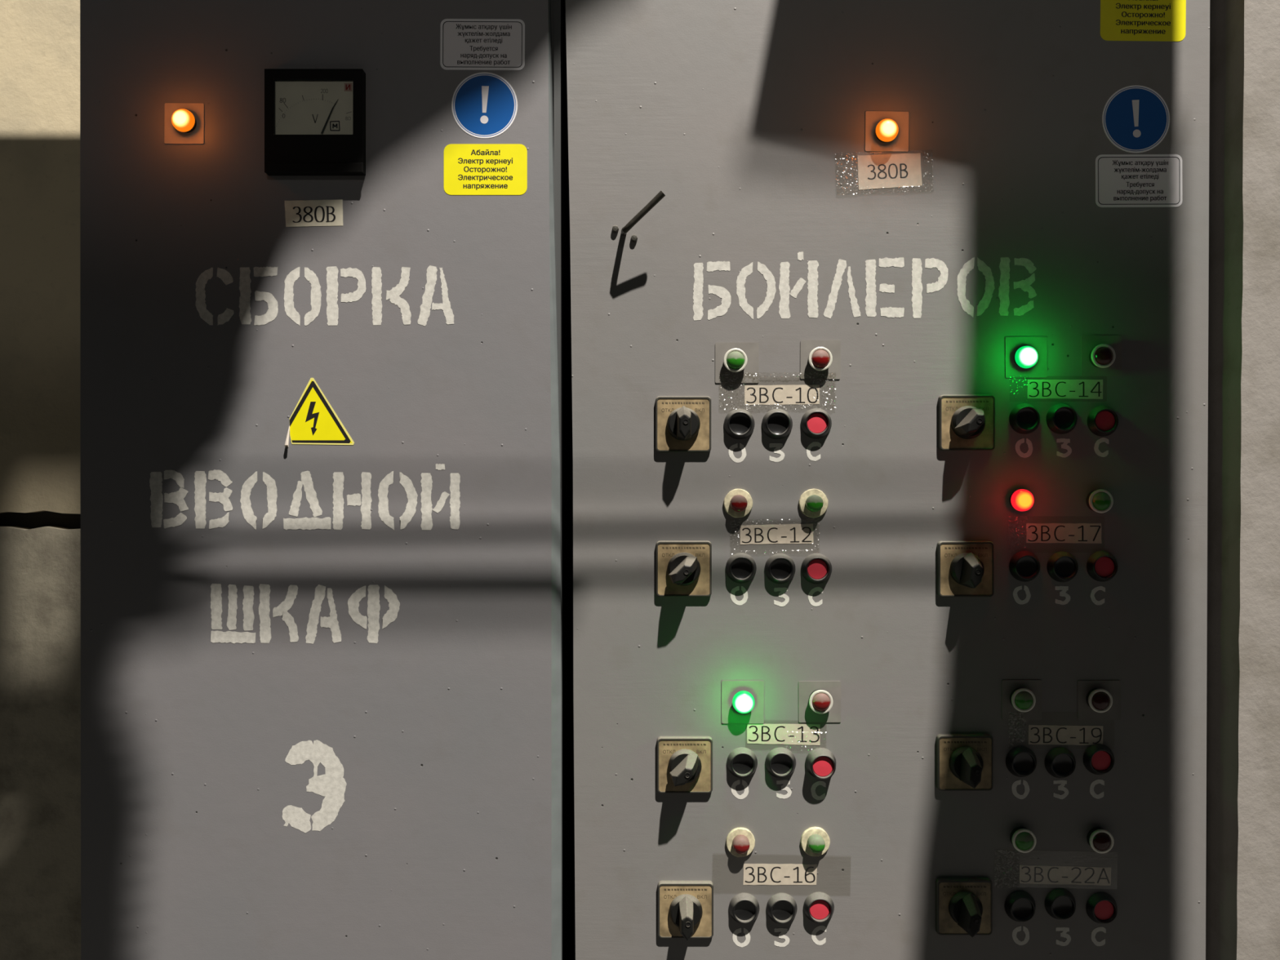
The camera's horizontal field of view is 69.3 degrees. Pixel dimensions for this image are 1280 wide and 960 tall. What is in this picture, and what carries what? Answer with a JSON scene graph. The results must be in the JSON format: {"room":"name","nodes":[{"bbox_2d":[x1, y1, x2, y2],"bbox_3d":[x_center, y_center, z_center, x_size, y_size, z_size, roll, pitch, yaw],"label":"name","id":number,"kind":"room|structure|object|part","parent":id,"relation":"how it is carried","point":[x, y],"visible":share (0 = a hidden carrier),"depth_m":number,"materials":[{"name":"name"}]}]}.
{"room":"electrical room","nodes":[
{"label":"electrical room","id":0,"kind":"room"},
{"bbox_2d":[0,0,80,959],"bbox_3d":[0.000,-0.700,1.695,8.000,4.200,0.250,0,0,0],"label":"wall","id":1,"kind":"structure","parent":0,"point":[40,439],"depth_m":1.57,"materials":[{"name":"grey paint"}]},
{"bbox_2d":[1205,0,1279,959],"bbox_3d":[2.297,0.038,1.329,3.207,2.707,0.482,0,0,0],"label":"wall","id":2,"kind":"structure","parent":0,"point":[1242,847],"depth_m":1.09,"materials":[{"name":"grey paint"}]},
{"bbox_3d":[0.000,1.450,-3.380,8.000,0.100,15.000,0,0,0],"label":"floor","id":3,"kind":"structure","parent":0,"visible":0},
{"bbox_2d":[80,0,575,959],"bbox_3d":[-0.387,0.183,1.330,0.582,2.434,0.420,0,0,0],"label":"tall cabinet","id":4,"kind":"object","parent":3,"relation":"on","point":[326,696],"visible":1,"depth_m":1.12,"materials":[{"name":"grey metal"}]},
{"bbox_2d":[164,102,204,144],"bbox_3d":[-0.551,-0.431,1.111,0.048,0.049,0.018,0,0,0],"label":"lamp","id":5,"kind":"object","parent":4,"relation":"attached to","point":[184,122],"visible":1,"depth_m":1.12,"materials":[{"name":"orange plastic"}]},
{"bbox_2d":[284,199,342,226],"bbox_3d":[-0.394,-0.323,1.120,0.071,0.033,0.001,0,0,0],"label":"paper label","id":6,"kind":"object","parent":4,"relation":"attached to","point":[298,213],"visible":1,"depth_m":1.12,"materials":[{"name":"beige paper"}]},
{"bbox_2d":[264,68,365,175],"bbox_3d":[-0.390,-0.429,1.112,0.119,0.125,0.015,0,0,0],"label":"voltmeter","id":7,"kind":"object","parent":4,"relation":"attached to","point":[315,118],"visible":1,"depth_m":1.11,"materials":[{"name":"black plastic"}]},
{"bbox_2d":[284,377,354,446],"bbox_3d":[-0.387,-0.082,1.116,0.083,0.084,0.008,0,0,0],"label":"warning sticker","id":8,"kind":"object","parent":4,"relation":"attached to","point":[313,420],"visible":1,"depth_m":1.12,"materials":[{"name":"yellow plastic"}]},
{"bbox_2d":[440,18,524,70],"bbox_3d":[-0.190,-0.527,1.120,0.102,0.062,0.001,0,0,0],"label":"sticker","id":9,"kind":"object","parent":4,"relation":"attached to","point":[465,44],"visible":1,"depth_m":1.12,"materials":[{"name":"white"}]},
{"bbox_2d":[451,71,517,137],"bbox_3d":[-0.188,-0.453,1.120,0.080,0.080,0.001,0,0,0],"label":"warning sticker","id":10,"kind":"object","parent":4,"relation":"attached to","point":[484,104],"visible":1,"depth_m":1.12,"materials":[{"name":"blue plastic"}]},
{"bbox_2d":[444,143,527,195],"bbox_3d":[-0.187,-0.376,1.120,0.101,0.062,0.001,0,0,0],"label":"warning sticker","id":11,"kind":"object","parent":4,"relation":"attached to","point":[469,169],"visible":1,"depth_m":1.12,"materials":[{"name":"yellow"}]},
{"bbox_3d":[-0.102,0.189,1.153,0.008,2.422,0.034,0,0,0],"label":"frame post","id":12,"kind":"part","parent":4,"relation":"part of","materials":[{"name":"grey metal"}]},
{"bbox_2d":[565,0,1209,959],"bbox_3d":[0.300,0.186,1.305,0.781,2.429,0.470,0,0,0],"label":"tall cabinet","id":13,"kind":"object","parent":3,"relation":"on","point":[714,146],"depth_m":1.12,"materials":[{"name":"grey metal"}]},
{"bbox_3d":[-0.004,-0.313,1.090,0.029,0.046,0.073,0,0,-44],"label":"door handle","id":14,"kind":"part","parent":13,"relation":"part of","materials":[{"name":"black metal"}]},
{"bbox_2d":[655,395,711,452],"bbox_3d":[0.052,-0.067,1.099,0.067,0.067,0.043,0,0,0],"label":"switch","id":15,"kind":"object","parent":13,"relation":"attached to","point":[682,423],"visible":1,"depth_m":1.11,"materials":[{"name":"plastic"}]},
{"bbox_3d":[0.052,-0.067,1.109,0.040,0.040,0.009,0,0,0],"label":"knob","id":16,"kind":"part","parent":15,"relation":"part of","materials":[{"name":"black plastic"}]},
{"bbox_2d":[655,540,711,596],"bbox_3d":[0.053,0.107,1.099,0.067,0.067,0.043,0,0,0],"label":"switch","id":17,"kind":"object","parent":13,"relation":"attached to","point":[683,568],"visible":1,"depth_m":1.11,"materials":[{"name":"plastic"}]},
{"bbox_3d":[0.053,0.107,1.109,0.040,0.040,0.009,0,0,0],"label":"knob","id":18,"kind":"part","parent":17,"relation":"part of","materials":[{"name":"black plastic"}]},
{"bbox_2d":[657,736,712,793],"bbox_3d":[0.054,0.344,1.099,0.067,0.067,0.043,0,0,0],"label":"switch","id":19,"kind":"object","parent":13,"relation":"attached to","point":[684,763],"visible":1,"depth_m":1.11,"materials":[{"name":"black"}]},
{"bbox_3d":[0.054,0.344,1.109,0.040,0.040,0.009,0,0,0],"label":"knob","id":20,"kind":"part","parent":19,"relation":"part of","materials":[{"name":"black plastic"}]},
{"bbox_2d":[657,880,713,940],"bbox_3d":[0.055,0.518,1.099,0.067,0.067,0.043,0,0,0],"label":"switch","id":21,"kind":"object","parent":13,"relation":"attached to","point":[685,908],"visible":1,"depth_m":1.11,"materials":[{"name":"black"}]},
{"bbox_3d":[0.055,0.518,1.109,0.040,0.040,0.009,0,0,0],"label":"knob","id":22,"kind":"part","parent":21,"relation":"part of","materials":[{"name":"plastic"}]},
{"bbox_2d":[715,342,759,382],"bbox_3d":[0.117,-0.142,1.112,0.053,0.049,0.016,0,0,0],"label":"lamp","id":23,"kind":"object","parent":13,"relation":"attached to","point":[735,362],"visible":1,"depth_m":1.12,"materials":[{"name":"green"}]},
{"bbox_2d":[723,488,752,517],"bbox_3d":[0.119,0.028,1.112,0.035,0.035,0.016,0,0,0],"label":"lamp","id":24,"kind":"object","parent":13,"relation":"attached to","point":[738,503],"visible":1,"depth_m":1.12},
{"bbox_3d":[0.120,-0.068,1.115,0.037,0.037,0.010,0,0,0],"label":"push button","id":25,"kind":"part","parent":13,"relation":"part of","materials":[{"name":"black plastic"}]},
{"bbox_2d":[725,827,755,857],"bbox_3d":[0.121,0.438,1.112,0.035,0.035,0.016,0,0,0],"label":"lamp","id":26,"kind":"object","parent":13,"relation":"attached to","point":[740,842],"visible":1,"depth_m":1.12,"materials":[{"name":"plastic"}]},
{"bbox_3d":[0.122,0.106,1.115,0.037,0.037,0.010,0,0,0],"label":"push button","id":27,"kind":"part","parent":13,"relation":"part of","materials":[{"name":"black plastic"}]},
{"bbox_3d":[0.123,0.342,1.115,0.037,0.037,0.010,0,0,0],"label":"push button","id":28,"kind":"part","parent":13,"relation":"part of","materials":[{"name":"black plastic"}]},
{"bbox_2d":[721,680,764,723],"bbox_3d":[0.124,0.269,1.111,0.051,0.052,0.018,0,0,0],"label":"lamp","id":29,"kind":"object","parent":13,"relation":"attached to","point":[742,701],"visible":1,"depth_m":1.12,"materials":[{"name":"green"}]},
{"bbox_3d":[0.126,0.518,1.115,0.037,0.037,0.010,0,0,0],"label":"push button","id":30,"kind":"part","parent":13,"relation":"part of","materials":[{"name":"black plastic"}]},
{"bbox_2d":[739,523,813,544],"bbox_3d":[0.165,0.065,1.120,0.089,0.025,0.001,0,0,0],"label":"paper label","id":31,"kind":"object","parent":13,"relation":"attached to","point":[774,533],"visible":1,"depth_m":1.12,"materials":[{"name":"beige paper"}]},
{"bbox_3d":[0.166,-0.068,1.115,0.037,0.037,0.010,0,0,0],"label":"push button","id":32,"kind":"part","parent":13,"relation":"part of","materials":[{"name":"black plastic"}]},
{"bbox_2d":[742,863,817,884],"bbox_3d":[0.169,0.477,1.120,0.089,0.026,0.001,0,0,0],"label":"paper label","id":33,"kind":"object","parent":13,"relation":"attached to","point":[753,873],"visible":1,"depth_m":1.12,"materials":[{"name":"beige paper"}]},
{"bbox_3d":[0.170,0.342,1.115,0.037,0.037,0.010,0,0,0],"label":"push button","id":34,"kind":"part","parent":13,"relation":"part of","materials":[{"name":"black plastic"}]},
{"bbox_3d":[0.169,0.107,1.115,0.037,0.037,0.010,0,0,0],"label":"push button","id":35,"kind":"part","parent":13,"relation":"part of","materials":[{"name":"black plastic"}]},
{"bbox_3d":[0.171,0.518,1.115,0.037,0.037,0.010,0,0,0],"label":"push button","id":36,"kind":"part","parent":13,"relation":"part of","materials":[{"name":"black plastic"}]},
{"bbox_2d":[744,384,819,404],"bbox_3d":[0.172,-0.103,1.120,0.091,0.024,0.001,0,0,0],"label":"paper label","id":37,"kind":"object","parent":13,"relation":"attached to","point":[793,394],"visible":1,"depth_m":1.12,"materials":[{"name":"beige paper"}]},
{"bbox_2d":[746,723,820,745],"bbox_3d":[0.174,0.308,1.120,0.088,0.026,0.001,0,0,0],"label":"paper label","id":38,"kind":"object","parent":13,"relation":"attached to","point":[769,734],"visible":1,"depth_m":1.12,"materials":[{"name":"beige paper"}]},
{"bbox_2d":[799,488,827,517],"bbox_3d":[0.209,0.028,1.112,0.035,0.035,0.016,0,0,0],"label":"lamp","id":39,"kind":"object","parent":13,"relation":"attached to","point":[815,500],"visible":1,"depth_m":1.12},
{"bbox_2d":[800,826,830,856],"bbox_3d":[0.212,0.437,1.112,0.036,0.035,0.016,0,0,0],"label":"lamp","id":40,"kind":"object","parent":13,"relation":"attached to","point":[815,841],"visible":1,"depth_m":1.12,"materials":[{"name":"plastic"}]},
{"bbox_3d":[0.213,0.107,1.115,0.037,0.037,0.010,0,0,0],"label":"push button","id":41,"kind":"part","parent":13,"relation":"part of","materials":[{"name":"red plastic"}]},
{"bbox_3d":[0.213,-0.068,1.115,0.037,0.037,0.010,0,0,0],"label":"push button","id":42,"kind":"part","parent":13,"relation":"part of","materials":[{"name":"red plastic"}]},
{"bbox_3d":[0.216,0.517,1.115,0.037,0.037,0.010,0,0,0],"label":"push button","id":43,"kind":"part","parent":13,"relation":"part of","materials":[{"name":"red plastic"}]},
{"bbox_2d":[798,680,840,722],"bbox_3d":[0.217,0.268,1.112,0.051,0.050,0.016,0,0,0],"label":"lamp","id":44,"kind":"object","parent":13,"relation":"attached to","point":[819,701],"visible":1,"depth_m":1.12,"materials":[{"name":"red"}]},
{"bbox_2d":[800,339,840,379],"bbox_3d":[0.218,-0.146,1.112,0.049,0.047,0.016,0,0,0],"label":"lamp","id":45,"kind":"object","parent":13,"relation":"attached to","point":[819,359],"visible":1,"depth_m":1.12,"materials":[{"name":"red"}]},
{"bbox_3d":[0.218,0.342,1.111,0.037,0.037,0.018,0,0,0],"label":"push button","id":46,"kind":"part","parent":13,"relation":"part of","materials":[{"name":"red plastic"}]},
{"bbox_2d":[864,111,909,151],"bbox_3d":[0.299,-0.421,1.111,0.053,0.049,0.018,0,0,0],"label":"lamp","id":47,"kind":"object","parent":13,"relation":"attached to","point":[885,131],"visible":1,"depth_m":1.12,"materials":[{"name":"orange plastic"}]},
{"bbox_2d":[857,152,922,190],"bbox_3d":[0.302,-0.373,1.120,0.078,0.044,0.001,0,0,0],"label":"paper label","id":48,"kind":"object","parent":13,"relation":"attached to","point":[901,170],"visible":1,"depth_m":1.12,"materials":[{"name":"beige paper"}]},
{"bbox_2d":[935,877,992,937],"bbox_3d":[0.391,0.515,1.099,0.067,0.067,0.043,0,0,0],"label":"switch","id":49,"kind":"object","parent":13,"relation":"attached to","point":[963,905],"visible":1,"depth_m":1.11,"materials":[{"name":"plastic"}]},
{"bbox_3d":[0.391,0.515,1.109,0.040,0.040,0.009,0,0,0],"label":"knob","id":50,"kind":"part","parent":49,"relation":"part of","materials":[{"name":"black plastic"}]},
{"bbox_2d":[936,733,992,791],"bbox_3d":[0.392,0.341,1.099,0.067,0.067,0.043,0,0,0],"label":"switch","id":51,"kind":"object","parent":13,"relation":"attached to","point":[964,762],"visible":1,"depth_m":1.11,"materials":[{"name":"plastic"}]},
{"bbox_3d":[0.392,0.341,1.109,0.040,0.040,0.009,0,0,0],"label":"knob","id":52,"kind":"part","parent":51,"relation":"part of","materials":[{"name":"black plastic"}]},
{"bbox_2d":[937,541,993,596],"bbox_3d":[0.393,0.107,1.099,0.067,0.067,0.043,0,0,0],"label":"switch","id":53,"kind":"object","parent":13,"relation":"attached to","point":[964,568],"visible":1,"depth_m":1.11,"materials":[{"name":"plastic"}]},
{"bbox_3d":[0.393,0.107,1.109,0.040,0.040,0.009,0,0,0],"label":"knob","id":54,"kind":"part","parent":53,"relation":"part of","materials":[{"name":"black plastic"}]},
{"bbox_2d":[937,395,995,450],"bbox_3d":[0.394,-0.069,1.099,0.067,0.067,0.043,0,0,0],"label":"switch","id":55,"kind":"object","parent":13,"relation":"attached to","point":[965,422],"visible":1,"depth_m":1.11,"materials":[{"name":"plastic"}]},
{"bbox_3d":[0.394,-0.069,1.109,0.040,0.040,0.009,0,0,0],"label":"knob","id":56,"kind":"part","parent":55,"relation":"part of","materials":[{"name":"black plastic"}]},
{"bbox_3d":[0.459,0.515,1.115,0.037,0.037,0.010,0,0,0],"label":"push button","id":57,"kind":"part","parent":13,"relation":"part of","materials":[{"name":"black plastic"}]},
{"bbox_3d":[0.461,0.340,1.115,0.037,0.037,0.010,0,0,0],"label":"push button","id":58,"kind":"part","parent":13,"relation":"part of","materials":[{"name":"black plastic"}]},
{"bbox_2d":[1001,680,1041,719],"bbox_3d":[0.462,0.266,1.112,0.048,0.048,0.016,0,0,0],"label":"lamp","id":59,"kind":"object","parent":13,"relation":"attached to","point":[1021,700],"visible":1,"depth_m":1.12,"materials":[{"name":"green"}]},
{"bbox_2d":[1008,488,1034,511],"bbox_3d":[0.459,0.024,1.111,0.027,0.027,0.018,0,0,0],"label":"lamp","id":60,"kind":"object","parent":13,"relation":"attached to","point":[1021,500],"visible":1,"depth_m":1.10,"materials":[{"name":"red"}]},
{"bbox_2d":[1009,826,1036,853],"bbox_3d":[0.461,0.433,1.112,0.029,0.029,0.016,0,0,0],"label":"lamp","id":61,"kind":"object","parent":13,"relation":"attached to","point":[1023,839],"visible":1,"depth_m":1.11,"materials":[{"name":"green"}]},
{"bbox_3d":[0.465,0.104,1.115,0.037,0.037,0.010,0,0,0],"label":"push button","id":62,"kind":"part","parent":13,"relation":"part of","materials":[{"name":"black plastic"}]},
{"bbox_3d":[0.465,-0.074,1.115,0.037,0.037,0.010,0,0,0],"label":"push button","id":63,"kind":"part","parent":13,"relation":"part of","materials":[{"name":"black plastic"}]},
{"bbox_2d":[1004,336,1047,377],"bbox_3d":[0.467,-0.148,1.111,0.051,0.050,0.018,0,0,0],"label":"lamp","id":64,"kind":"object","parent":13,"relation":"attached to","point":[1025,357],"visible":1,"depth_m":1.12,"materials":[{"name":"green"}]},
{"bbox_3d":[0.508,0.512,1.115,0.037,0.037,0.010,0,0,0],"label":"push button","id":65,"kind":"part","parent":13,"relation":"part of","materials":[{"name":"black plastic"}]},
{"bbox_3d":[0.508,0.342,1.115,0.037,0.037,0.010,0,0,0],"label":"push button","id":66,"kind":"part","parent":13,"relation":"part of","materials":[{"name":"black plastic"}]},
{"bbox_3d":[0.510,-0.074,1.115,0.037,0.037,0.010,0,0,0],"label":"push button","id":67,"kind":"part","parent":13,"relation":"part of","materials":[{"name":"black plastic"}]},
{"bbox_3d":[0.511,0.105,1.115,0.037,0.037,0.010,0,0,0],"label":"push button","id":68,"kind":"part","parent":13,"relation":"part of","materials":[{"name":"black plastic"}]},
{"bbox_2d":[1026,523,1102,543],"bbox_3d":[0.513,0.065,1.120,0.091,0.025,0.001,0,0,0],"label":"paper label","id":69,"kind":"object","parent":13,"relation":"attached to","point":[1086,533],"visible":1,"depth_m":1.12,"materials":[{"name":"beige paper"}]},
{"bbox_2d":[1026,379,1102,399],"bbox_3d":[0.514,-0.110,1.120,0.092,0.024,0.001,0,0,0],"label":"paper label","id":70,"kind":"object","parent":13,"relation":"attached to","point":[1037,388],"visible":1,"depth_m":1.12,"materials":[{"name":"beige paper"}]},
{"bbox_2d":[1019,865,1111,885],"bbox_3d":[0.514,0.478,1.120,0.111,0.025,0.001,0,0,0],"label":"paper label","id":71,"kind":"object","parent":13,"relation":"attached to","point":[1033,874],"visible":1,"depth_m":1.12,"materials":[{"name":"beige paper"}]},
{"bbox_2d":[1028,724,1102,745],"bbox_3d":[0.515,0.309,1.120,0.090,0.025,0.001,0,0,0],"label":"paper label","id":72,"kind":"object","parent":13,"relation":"attached to","point":[1037,734],"visible":1,"depth_m":1.12,"materials":[{"name":"beige paper"}]},
{"bbox_3d":[0.554,0.338,1.115,0.037,0.037,0.010,0,0,0],"label":"push button","id":73,"kind":"part","parent":13,"relation":"part of","materials":[{"name":"red plastic"}]},
{"bbox_2d":[1077,680,1120,719],"bbox_3d":[0.555,0.266,1.112,0.052,0.048,0.016,0,0,0],"label":"lamp","id":74,"kind":"object","parent":13,"relation":"attached to","point":[1096,700],"visible":1,"depth_m":1.12,"materials":[{"name":"black"}]},
{"bbox_2d":[1086,488,1113,513],"bbox_3d":[0.553,0.025,1.112,0.029,0.029,0.016,0,0,0],"label":"lamp","id":75,"kind":"object","parent":13,"relation":"attached to","point":[1100,500],"visible":1,"depth_m":1.11,"materials":[{"name":"green plastic"}]},
{"bbox_2d":[1086,826,1114,853],"bbox_3d":[0.554,0.433,1.112,0.029,0.029,0.016,0,0,0],"label":"lamp","id":76,"kind":"object","parent":13,"relation":"attached to","point":[1100,840],"visible":1,"depth_m":1.11,"materials":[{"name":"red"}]},
{"bbox_2d":[1080,335,1121,376],"bbox_3d":[0.558,-0.150,1.112,0.049,0.049,0.016,0,0,0],"label":"lamp","id":77,"kind":"object","parent":13,"relation":"attached to","point":[1100,355],"visible":1,"depth_m":1.12,"materials":[{"name":"black"}]},
{"bbox_3d":[0.558,0.517,1.115,0.037,0.037,0.010,0,0,0],"label":"push button","id":78,"kind":"part","parent":13,"relation":"part of","materials":[{"name":"red plastic"}]},
{"bbox_3d":[0.559,0.104,1.115,0.037,0.037,0.010,0,0,0],"label":"push button","id":79,"kind":"part","parent":13,"relation":"part of","materials":[{"name":"red plastic"}]},
{"bbox_3d":[0.559,-0.071,1.115,0.037,0.037,0.010,0,0,0],"label":"push button","id":80,"kind":"part","parent":13,"relation":"part of","materials":[{"name":"red plastic"}]},
{"bbox_2d":[1102,84,1169,152],"bbox_3d":[0.600,-0.436,1.120,0.082,0.082,0.001,0,0,0],"label":"warning sticker","id":81,"kind":"object","parent":13,"relation":"attached to","point":[1135,118],"visible":1,"depth_m":1.12,"materials":[{"name":"blue"}]},
{"bbox_2d":[1095,154,1182,207],"bbox_3d":[0.603,-0.362,1.120,0.105,0.064,0.001,0,0,0],"label":"sticker","id":82,"kind":"object","parent":13,"relation":"attached to","point":[1122,180],"visible":1,"depth_m":1.12,"materials":[{"name":"white plastic"}]},
{"bbox_2d":[1100,0,1186,41],"bbox_3d":[0.609,-0.562,1.120,0.104,0.063,0.001,0,0,0],"label":"warning sticker","id":83,"kind":"object","parent":13,"relation":"attached to","point":[1157,20],"visible":1,"depth_m":1.12,"materials":[{"name":"yellow"}]}
]}

